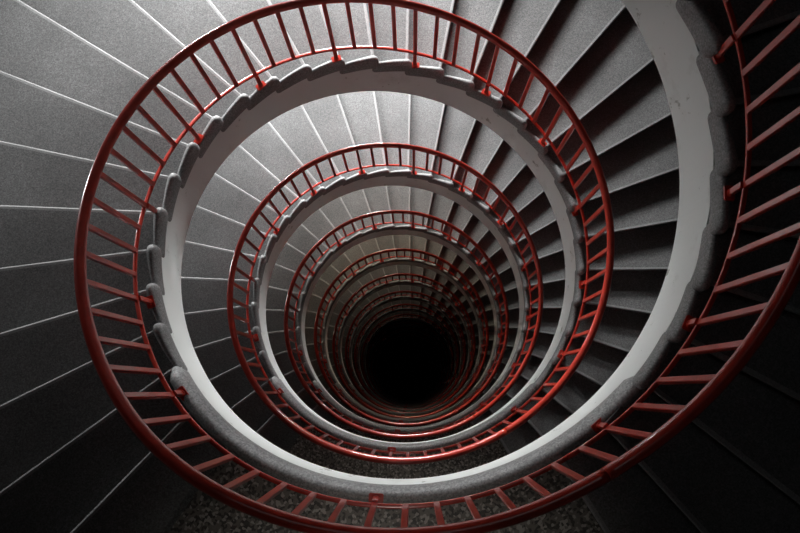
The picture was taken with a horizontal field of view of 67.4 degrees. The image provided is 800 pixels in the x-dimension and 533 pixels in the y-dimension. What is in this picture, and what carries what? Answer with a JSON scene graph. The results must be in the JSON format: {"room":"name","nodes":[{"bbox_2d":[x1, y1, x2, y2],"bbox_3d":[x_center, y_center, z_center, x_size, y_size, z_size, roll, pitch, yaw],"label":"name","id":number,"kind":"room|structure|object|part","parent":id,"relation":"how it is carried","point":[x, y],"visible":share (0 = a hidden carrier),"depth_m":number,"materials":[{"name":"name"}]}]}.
{"room":"spiral stairwell","nodes":[
{"label":"spiral stairwell","id":0,"kind":"room"},
{"bbox_2d":[377,337,439,400],"bbox_3d":[0.640,6.827,39.720,13.152,0.001,13.152,1,78,1],"label":"floor","id":1,"kind":"structure","parent":0,"point":[408,368],"depth_m":39.73,"materials":[{"name":"paint"}]},
{"bbox_3d":[0.220,2.145,17.019,13.152,46.365,13.152,1,78,1],"label":"wall","id":2,"kind":"structure","parent":0,"visible":0},
{"bbox_2d":[0,0,679,532],"bbox_3d":[0.008,-0.114,6.049,13.098,4.034,13.098,-34,80,-6],"label":"flight","id":3,"kind":"object","parent":2,"relation":"attached to","point":[70,462],"visible":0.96,"depth_m":5.47,"materials":[{"name":"concrete"}]},
{"bbox_2d":[73,0,614,532],"bbox_3d":[0.003,-0.270,5.311,4.150,4.094,4.150,-43,81,-7],"label":"railing","id":4,"kind":"object","parent":3,"relation":"on","point":[583,485],"visible":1,"depth_m":4.19,"materials":[{"name":"red metal"}]},
{"bbox_2d":[181,91,564,478],"bbox_3d":[0.066,0.532,9.182,13.098,4.034,13.098,-34,80,-6],"label":"flight","id":5,"kind":"object","parent":2,"relation":"attached to","point":[304,133],"visible":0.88,"depth_m":9.04,"materials":[{"name":"concrete"}]},
{"bbox_2d":[227,142,542,464],"bbox_3d":[0.061,0.377,8.444,4.150,4.094,4.150,-43,81,-7],"label":"railing","id":6,"kind":"object","parent":5,"relation":"on","point":[478,444],"visible":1,"depth_m":7.79,"materials":[{"name":"red metal"}]},
{"bbox_2d":[266,186,518,442],"bbox_3d":[0.124,1.179,12.316,13.098,4.034,13.098,-34,80,-6],"label":"flight","id":7,"kind":"object","parent":2,"relation":"attached to","point":[349,206],"visible":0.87,"depth_m":12.30,"materials":[{"name":"concrete"}]},
{"bbox_2d":[284,210,508,438],"bbox_3d":[0.119,1.023,11.578,4.150,4.094,4.150,-43,81,-7],"label":"railing","id":8,"kind":"object","parent":7,"relation":"on","point":[397,434],"visible":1,"depth_m":11.09,"materials":[{"name":"red metal"}]},
{"bbox_2d":[305,235,493,426],"bbox_3d":[0.182,1.825,15.450,13.098,4.034,13.098,-34,80,-6],"label":"flight","id":9,"kind":"object","parent":2,"relation":"attached to","point":[360,250],"visible":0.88,"depth_m":15.50,"materials":[{"name":"concrete"}]},
{"bbox_2d":[314,248,488,426],"bbox_3d":[0.177,1.669,14.711,4.150,4.094,4.150,-43,81,-7],"label":"railing","id":10,"kind":"object","parent":9,"relation":"on","point":[400,423],"visible":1,"depth_m":14.37,"materials":[{"name":"red metal"}]},
{"bbox_2d":[327,265,478,415],"bbox_3d":[0.240,2.471,18.583,13.098,4.034,13.098,-34,80,-6],"label":"flight","id":11,"kind":"object","parent":2,"relation":"attached to","point":[394,269],"visible":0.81,"depth_m":18.65,"materials":[{"name":"concrete"}]},
{"bbox_2d":[332,273,475,418],"bbox_3d":[0.235,2.315,17.845,4.150,4.094,4.150,-43,81,-7],"label":"railing","id":12,"kind":"object","parent":11,"relation":"on","point":[337,366],"visible":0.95,"depth_m":17.61,"materials":[{"name":"red metal"}]},
{"bbox_2d":[342,285,467,411],"bbox_3d":[0.298,3.117,21.717,13.098,4.034,13.098,-34,80,-6],"label":"flight","id":13,"kind":"object","parent":2,"relation":"attached to","point":[379,293],"visible":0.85,"depth_m":21.77,"materials":[{"name":"concrete"}]},
{"bbox_2d":[345,291,465,412],"bbox_3d":[0.293,2.962,20.978,4.150,4.094,4.150,-43,81,-7],"label":"railing","id":14,"kind":"object","parent":13,"relation":"on","point":[400,292],"visible":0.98,"depth_m":20.88,"materials":[{"name":"red metal"}]},
{"bbox_2d":[352,300,459,408],"bbox_3d":[0.356,3.764,24.850,13.098,4.034,13.098,-34,80,-6],"label":"flight","id":15,"kind":"object","parent":2,"relation":"attached to","point":[392,303],"visible":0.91,"depth_m":24.90,"materials":[{"name":"concrete"}]},
{"bbox_2d":[354,304,458,409],"bbox_3d":[0.351,3.608,24.112,4.150,4.094,4.150,-43,81,-7],"label":"railing","id":16,"kind":"object","parent":15,"relation":"on","point":[397,305],"visible":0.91,"depth_m":24.07,"materials":[{"name":"red metal"}]},
{"bbox_2d":[537,0,799,532],"bbox_3d":[-0.050,-0.760,2.916,13.098,4.034,13.098,-34,80,-6],"label":"flight","id":17,"kind":"object","parent":2,"relation":"attached to","point":[735,467],"visible":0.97,"depth_m":3.69,"materials":[{"name":"concrete"}]},
{"bbox_2d":[566,0,799,480],"bbox_3d":[-0.055,-0.916,2.177,4.150,4.094,4.150,-43,81,-7],"label":"railing","id":18,"kind":"object","parent":17,"relation":"on","point":[770,311],"visible":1,"depth_m":3.14,"materials":[{"name":"red metal"}]},
{"bbox_3d":[-0.062,-0.999,1.775,4.150,3.273,4.150,1,78,1],"label":"handrail","id":19,"kind":"part","parent":18,"relation":"part of","materials":[{"name":"red metal"}]}
]}

